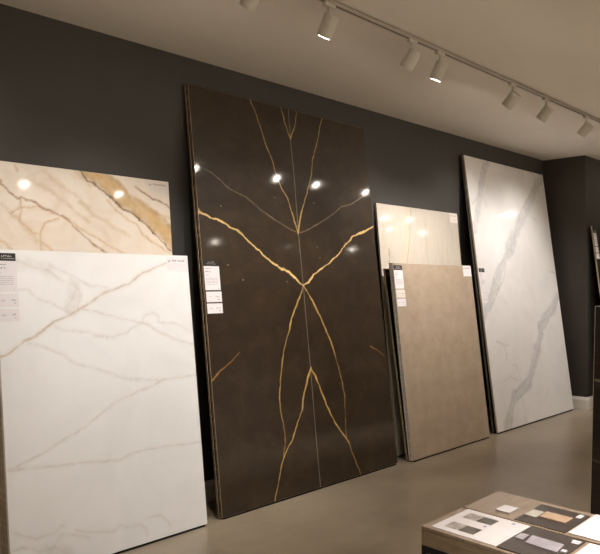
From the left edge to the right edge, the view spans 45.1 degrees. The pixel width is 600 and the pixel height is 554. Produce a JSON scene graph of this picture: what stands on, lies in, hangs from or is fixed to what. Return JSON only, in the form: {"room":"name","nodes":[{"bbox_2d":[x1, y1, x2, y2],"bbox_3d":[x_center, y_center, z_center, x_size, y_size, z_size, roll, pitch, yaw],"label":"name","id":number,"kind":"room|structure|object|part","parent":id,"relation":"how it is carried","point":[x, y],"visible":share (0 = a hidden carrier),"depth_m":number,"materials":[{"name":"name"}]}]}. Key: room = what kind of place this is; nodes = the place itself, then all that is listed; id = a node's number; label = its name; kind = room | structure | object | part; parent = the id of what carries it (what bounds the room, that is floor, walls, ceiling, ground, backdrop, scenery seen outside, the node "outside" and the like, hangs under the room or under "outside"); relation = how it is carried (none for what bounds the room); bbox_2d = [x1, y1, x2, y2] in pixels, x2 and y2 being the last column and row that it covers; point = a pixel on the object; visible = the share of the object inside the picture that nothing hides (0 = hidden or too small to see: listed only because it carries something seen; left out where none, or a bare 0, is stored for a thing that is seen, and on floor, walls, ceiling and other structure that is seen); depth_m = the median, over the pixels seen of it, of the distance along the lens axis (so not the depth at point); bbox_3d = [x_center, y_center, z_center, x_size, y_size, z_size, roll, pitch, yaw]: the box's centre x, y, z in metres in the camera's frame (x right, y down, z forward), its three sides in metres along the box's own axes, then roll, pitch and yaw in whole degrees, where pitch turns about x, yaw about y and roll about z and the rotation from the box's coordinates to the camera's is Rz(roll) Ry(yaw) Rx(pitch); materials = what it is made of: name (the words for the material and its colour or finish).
{"room":"store","nodes":[
{"label":"store","id":0,"kind":"room"},
{"bbox_2d":[0,3,542,480],"bbox_3d":[-0.815,0.032,5.345,0.100,3.273,11.948,-1,-1,43],"label":"wall","id":1,"kind":"structure","parent":0,"point":[73,97],"depth_m":5.08,"materials":[{"name":"paint"}]},
{"bbox_2d":[204,408,490,501],"bbox_3d":[-0.767,1.591,5.287,0.016,0.155,11.948,-1,-1,43],"label":"baseboard","id":2,"kind":"structure","parent":1,"relation":"attached to","point":[210,491],"depth_m":5.39,"materials":[{"name":"paint"}]},
{"bbox_2d":[0,0,599,160],"bbox_3d":[3.237,-1.684,4.104,7.775,0.100,15.800,-1,-1,43],"label":"ceiling","id":3,"kind":"structure","parent":0,"point":[551,48],"depth_m":5.11,"materials":[{"name":"paint"}]},
{"bbox_2d":[318,0,599,122],"bbox_3d":[1.452,-1.597,5.616,0.038,0.025,13.424,-1,-1,43],"label":"ceiling track","id":4,"kind":"object","parent":3,"relation":"attached to","point":[339,6],"visible":1,"depth_m":5.18,"materials":[{"name":"white metal"}]},
{"bbox_2d":[239,0,259,11],"bbox_3d":[-0.252,-1.496,3.785,0.152,0.211,0.094,-1,-1,43],"label":"track spotlight","id":5,"kind":"object","parent":4,"relation":"attached to","point":[251,5],"visible":1,"depth_m":3.77,"materials":[{"name":"white metal"}]},
{"bbox_2d":[317,1,338,39],"bbox_3d":[0.163,-1.491,4.231,0.142,0.212,0.098,-1,-1,43],"label":"track spotlight","id":6,"kind":"object","parent":4,"relation":"attached to","point":[328,25],"visible":1,"depth_m":4.20,"materials":[{"name":"white metal"}]},
{"bbox_2d":[400,38,421,71],"bbox_3d":[0.744,-1.486,4.864,0.151,0.212,0.094,-1,-1,33],"label":"track spotlight","id":7,"kind":"object","parent":4,"relation":"attached to","point":[411,58],"visible":1,"depth_m":4.83,"materials":[{"name":"white metal"}]},
{"bbox_2d":[429,50,448,82],"bbox_3d":[0.984,-1.483,5.120,0.140,0.212,0.098,-1,-1,43],"label":"track spotlight","id":8,"kind":"object","parent":4,"relation":"attached to","point":[439,70],"visible":1,"depth_m":5.09,"materials":[{"name":"white metal"}]},
{"bbox_2d":[502,83,520,109],"bbox_3d":[1.735,-1.478,5.939,0.156,0.209,0.094,-1,-1,43],"label":"track spotlight","id":9,"kind":"object","parent":4,"relation":"attached to","point":[513,97],"visible":1,"depth_m":5.91,"materials":[{"name":"white metal"}]},
{"bbox_2d":[536,98,553,122],"bbox_3d":[2.169,-1.473,6.409,0.155,0.210,0.094,-1,-1,43],"label":"track spotlight","id":10,"kind":"object","parent":4,"relation":"attached to","point":[546,111],"visible":1,"depth_m":6.38,"materials":[{"name":"white metal"}]},
{"bbox_2d":[577,115,592,137],"bbox_3d":[2.793,-1.467,7.085,0.155,0.210,0.094,-1,-1,43],"label":"track spotlight","id":11,"kind":"object","parent":4,"relation":"attached to","point":[587,127],"visible":1,"depth_m":7.05,"materials":[{"name":"white metal"}]},
{"bbox_2d":[120,408,592,553],"bbox_3d":[3.249,1.689,4.063,7.775,0.100,15.800,-1,-1,43],"label":"floor","id":12,"kind":"structure","parent":0,"point":[384,511],"depth_m":5.44,"materials":[{"name":"concrete"}]},
{"bbox_2d":[113,525,204,553],"bbox_3d":[-1.115,1.653,4.376,0.113,0.010,1.300,-1,-1,43],"label":"strip","id":13,"kind":"object","parent":12,"relation":"on","point":[195,528],"visible":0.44,"depth_m":4.54,"materials":[{"name":"black rubber"}]},
{"bbox_2d":[0,503,2,553],"bbox_3d":[-1.230,0.754,4.489,0.229,1.790,1.345,-1,-1,43],"label":"stone slab","id":14,"kind":"object","parent":13,"relation":"on","point":[0,503],"depth_m":3.93,"materials":[{"name":"stone"}]},
{"bbox_2d":[0,459,4,553],"bbox_3d":[-1.214,0.754,4.474,0.229,1.790,1.345,-1,-1,43],"label":"stone slab","id":15,"kind":"object","parent":13,"relation":"on","point":[1,498],"visible":0.07,"depth_m":3.93,"materials":[{"name":"brown stone"}]},
{"bbox_2d":[0,424,6,553],"bbox_3d":[-1.194,0.753,4.456,0.229,1.790,1.345,-1,-1,43],"label":"stone slab","id":16,"kind":"object","parent":13,"relation":"on","point":[0,424],"visible":0.07,"depth_m":3.92,"materials":[{"name":"stone"}]},
{"bbox_2d":[0,398,7,553],"bbox_3d":[-1.178,0.753,4.441,0.229,1.790,1.345,-1,-1,43],"label":"stone slab","id":17,"kind":"object","parent":13,"relation":"on","point":[0,398],"visible":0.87,"depth_m":3.92,"materials":[{"name":"brown stone"}]},
{"bbox_2d":[0,249,207,553],"bbox_3d":[-1.165,0.748,4.425,0.231,1.800,1.355,-1,-1,43],"label":"stone slab","id":18,"kind":"object","parent":13,"relation":"on","point":[101,433],"visible":1,"depth_m":4.35,"materials":[{"name":"white stone"}]},
{"bbox_2d":[221,464,395,518],"bbox_3d":[0.155,1.665,5.715,0.038,0.010,2.030,-1,-1,43],"label":"strip","id":19,"kind":"object","parent":12,"relation":"on","point":[393,464],"visible":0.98,"depth_m":5.54,"materials":[{"name":"black rubber"}]},
{"bbox_2d":[184,84,219,517],"bbox_3d":[0.003,0.134,5.865,0.385,3.054,2.071,-1,-1,43],"label":"stone slab","id":20,"kind":"object","parent":19,"relation":"on","point":[185,87],"visible":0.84,"depth_m":5.10,"materials":[{"name":"brown stone"}]},
{"bbox_2d":[186,83,397,517],"bbox_3d":[0.024,0.132,5.856,0.387,3.058,2.071,-1,-1,43],"label":"stone slab","id":21,"kind":"object","parent":19,"relation":"on","point":[299,376],"visible":1,"depth_m":5.69,"materials":[{"name":"brown stone"}]},
{"bbox_2d":[407,437,488,461],"bbox_3d":[1.480,1.677,7.092,0.080,0.010,1.390,-1,-1,43],"label":"strip","id":22,"kind":"object","parent":12,"relation":"on","point":[486,437],"visible":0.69,"depth_m":6.99,"materials":[{"name":"black rubber"}]},
{"bbox_2d":[383,268,408,459],"bbox_3d":[1.365,0.799,7.202,0.267,1.750,1.430,-1,-1,43],"label":"stone slab","id":23,"kind":"object","parent":22,"relation":"on","point":[386,271],"visible":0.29,"depth_m":6.70,"materials":[{"name":"stone"}]},
{"bbox_2d":[389,263,410,460],"bbox_3d":[1.400,0.772,7.167,0.234,1.800,1.434,-1,-1,43],"label":"stone slab","id":24,"kind":"object","parent":22,"relation":"on","point":[390,270],"visible":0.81,"depth_m":6.64,"materials":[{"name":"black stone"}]},
{"bbox_2d":[391,263,489,460],"bbox_3d":[1.418,0.772,7.155,0.234,1.800,1.434,-1,-1,43],"label":"stone slab","id":25,"kind":"object","parent":22,"relation":"on","point":[442,374],"visible":1,"depth_m":7.08,"materials":[{"name":"beige stone"}]},
{"bbox_2d":[421,491,599,553],"bbox_3d":[1.061,1.253,2.313,0.584,0.744,1.369,0,-1,-41],"label":"table","id":26,"kind":"object","parent":12,"relation":"on","point":[434,540],"visible":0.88,"depth_m":2.57,"materials":[{"name":"brown wood"}]},
{"bbox_3d":[1.060,0.963,2.317,0.584,0.024,1.369,0,-1,-41],"label":"metal frame","id":27,"kind":"part","parent":26,"relation":"part of","materials":[{"name":"black metal"}]},
{"bbox_2d":[432,509,530,545],"bbox_3d":[0.645,0.888,2.578,0.270,0.002,0.293,-1,-1,43],"label":"sheet","id":28,"kind":"object","parent":26,"relation":"on","point":[475,525],"visible":1,"depth_m":2.57,"materials":[{"name":"paper"}]},
{"bbox_2d":[445,521,465,529],"bbox_3d":[0.555,0.888,2.583,0.058,0.001,0.072,-1,-1,43],"label":"photo","id":29,"kind":"object","parent":28,"relation":"on","point":[449,525],"depth_m":2.58,"materials":[{"name":"paper"}]},
{"bbox_2d":[459,526,480,534],"bbox_3d":[0.596,0.887,2.536,0.064,0.001,0.073,-1,-1,43],"label":"photo","id":30,"kind":"object","parent":28,"relation":"on","point":[466,530],"depth_m":2.53,"materials":[{"name":"paper"}]},
{"bbox_2d":[463,513,483,520],"bbox_3d":[0.641,0.889,2.679,0.058,0.001,0.072,-1,-1,43],"label":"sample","id":31,"kind":"object","parent":28,"relation":"on","point":[466,516],"depth_m":2.68,"materials":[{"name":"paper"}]},
{"bbox_2d":[477,517,497,524],"bbox_3d":[0.683,0.888,2.632,0.064,0.001,0.073,-1,-1,43],"label":"photo","id":32,"kind":"object","parent":28,"relation":"on","point":[480,520],"depth_m":2.63,"materials":[{"name":"paper"}]},
{"bbox_2d":[496,505,517,513],"bbox_3d":[0.791,0.888,2.763,0.060,0.006,0.083,-1,-1,43],"label":"card","id":33,"kind":"object","parent":26,"relation":"on","point":[506,509],"visible":1,"depth_m":2.75,"materials":[{"name":"white paper"}]},
{"bbox_2d":[496,526,585,553],"bbox_3d":[0.800,0.884,2.393,0.205,0.005,0.285,-1,-1,43],"label":"placard","id":34,"kind":"object","parent":26,"relation":"on","point":[514,545],"visible":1,"depth_m":2.40,"materials":[{"name":"cardboard"}]},
{"bbox_2d":[514,533,529,539],"bbox_3d":[0.754,0.882,2.457,0.034,0.003,0.058,-1,-1,43],"label":"sample","id":35,"kind":"object","parent":34,"relation":"on","point":[521,536],"visible":1,"depth_m":2.45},
{"bbox_2d":[526,535,563,552],"bbox_3d":[0.806,0.880,2.386,0.080,0.004,0.139,0,-1,-40],"label":"sample","id":36,"kind":"object","parent":34,"relation":"on","point":[536,541],"visible":1,"depth_m":2.38,"materials":[{"name":"grey"}]},
{"bbox_2d":[514,504,589,532],"bbox_3d":[0.929,0.887,2.662,0.198,0.005,0.258,-1,-1,43],"label":"placard","id":37,"kind":"object","parent":26,"relation":"on","point":[578,518],"visible":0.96,"depth_m":2.64,"materials":[{"name":"cardboard"}]},
{"bbox_2d":[524,509,544,517],"bbox_3d":[0.877,0.884,2.705,0.049,0.003,0.085,-1,-1,43],"label":"sample","id":38,"kind":"object","parent":37,"relation":"on","point":[534,513],"visible":1,"depth_m":2.70,"materials":[{"name":"beige stone"}]},
{"bbox_2d":[539,511,572,523],"bbox_3d":[0.939,0.882,2.653,0.103,0.005,0.085,-1,-1,43],"label":"sample","id":39,"kind":"object","parent":37,"relation":"on","point":[551,516],"visible":1,"depth_m":2.65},
{"bbox_2d":[568,514,599,541],"bbox_3d":[1.106,0.884,2.496,0.274,0.004,0.294,-1,-1,43],"label":"printed sheet","id":40,"kind":"object","parent":26,"relation":"on","point":[590,529],"visible":1,"depth_m":2.53,"materials":[{"name":"white paper"}]},
{"bbox_2d":[575,543,599,553],"bbox_3d":[0.963,0.883,2.210,0.262,0.001,0.286,-1,-1,43],"label":"printed sheet","id":41,"kind":"object","parent":26,"relation":"on","point":[591,548],"visible":1,"depth_m":2.34,"materials":[{"name":"white paper"}]},
{"bbox_2d":[493,409,572,433],"bbox_3d":[2.791,1.690,8.542,0.076,0.010,1.980,-1,-1,43],"label":"strip","id":42,"kind":"object","parent":12,"relation":"on","point":[572,409],"visible":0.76,"depth_m":8.39,"materials":[{"name":"black rubber"}]},
{"bbox_2d":[461,156,495,431],"bbox_3d":[2.632,0.167,8.689,0.386,3.040,2.030,-1,-1,43],"label":"stone slab","id":43,"kind":"object","parent":42,"relation":"on","point":[464,181],"visible":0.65,"depth_m":7.92,"materials":[{"name":"stone"}]},
{"bbox_2d":[462,155,573,432],"bbox_3d":[2.661,0.164,8.674,0.410,3.045,2.037,-1,-1,43],"label":"stone slab","id":44,"kind":"object","parent":42,"relation":"on","point":[521,311],"visible":1,"depth_m":8.55,"materials":[{"name":"white stone"}]},
{"bbox_3d":[1.401,1.680,7.287,0.025,0.010,1.430,-1,-1,43],"label":"strip","id":45,"kind":"object","parent":12,"relation":"on","visible":0},
{"bbox_2d":[375,203,460,455],"bbox_3d":[1.315,0.484,7.380,0.251,2.381,1.487,-1,-1,43],"label":"stone slab","id":46,"kind":"object","parent":45,"relation":"on","point":[404,234],"visible":0.3,"depth_m":7.23,"materials":[{"name":"stone"}]},
{"bbox_3d":[-1.458,1.652,4.224,0.025,0.010,1.950,-1,-1,43],"label":"strip","id":47,"kind":"object","parent":12,"relation":"on","visible":0},
{"bbox_2d":[0,161,171,553],"bbox_3d":[-1.538,0.483,4.303,0.223,2.328,2.000,-1,-1,43],"label":"stone slab","id":48,"kind":"object","parent":47,"relation":"on","point":[43,208],"visible":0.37,"depth_m":4.58,"materials":[{"name":"beige stone"}]},
{"bbox_3d":[4.461,1.698,9.647,0.030,0.010,1.350,-1,-1,43],"label":"strip","id":49,"kind":"object","parent":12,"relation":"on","visible":0},
{"bbox_2d":[591,226,599,293],"bbox_3d":[4.385,0.517,9.789,0.309,2.354,1.500,-1,-1,43],"label":"stone slab","id":50,"kind":"object","parent":49,"relation":"on","point":[595,231],"visible":1,"depth_m":9.35,"materials":[{"name":"stone"}]},
{"bbox_3d":[2.347,1.635,3.967,1.470,0.010,0.035,-1,-1,43],"label":"strip","id":51,"kind":"object","parent":12,"relation":"on","visible":0},
{"bbox_2d":[590,306,599,514],"bbox_3d":[2.382,0.902,4.018,1.500,1.455,0.146,-1,-1,43],"label":"stone slab","id":52,"kind":"object","parent":51,"relation":"on","point":[595,454],"visible":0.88,"depth_m":4.50,"materials":[{"name":"brown dark stone"}]},
{"bbox_2d":[543,155,599,396],"bbox_3d":[4.684,0.081,10.884,0.665,3.273,3.652,-1,-1,43],"label":"wall","id":53,"kind":"structure","parent":0,"point":[571,184],"depth_m":9.45,"materials":[{"name":"paint"}]},
{"bbox_2d":[572,396,588,409],"bbox_3d":[3.494,1.627,9.472,0.565,0.155,0.016,-1,-1,43],"label":"baseboard","id":54,"kind":"structure","parent":53,"relation":"attached to","point":[579,402],"depth_m":9.34,"materials":[{"name":"paint"}]},
{"bbox_2d":[589,396,592,408],"bbox_3d":[4.940,1.636,10.634,0.016,0.155,3.652,-1,-1,43],"label":"baseboard","id":55,"kind":"structure","parent":53,"relation":"attached to","point":[590,397],"depth_m":9.36,"materials":[{"name":"paint"}]}
]}

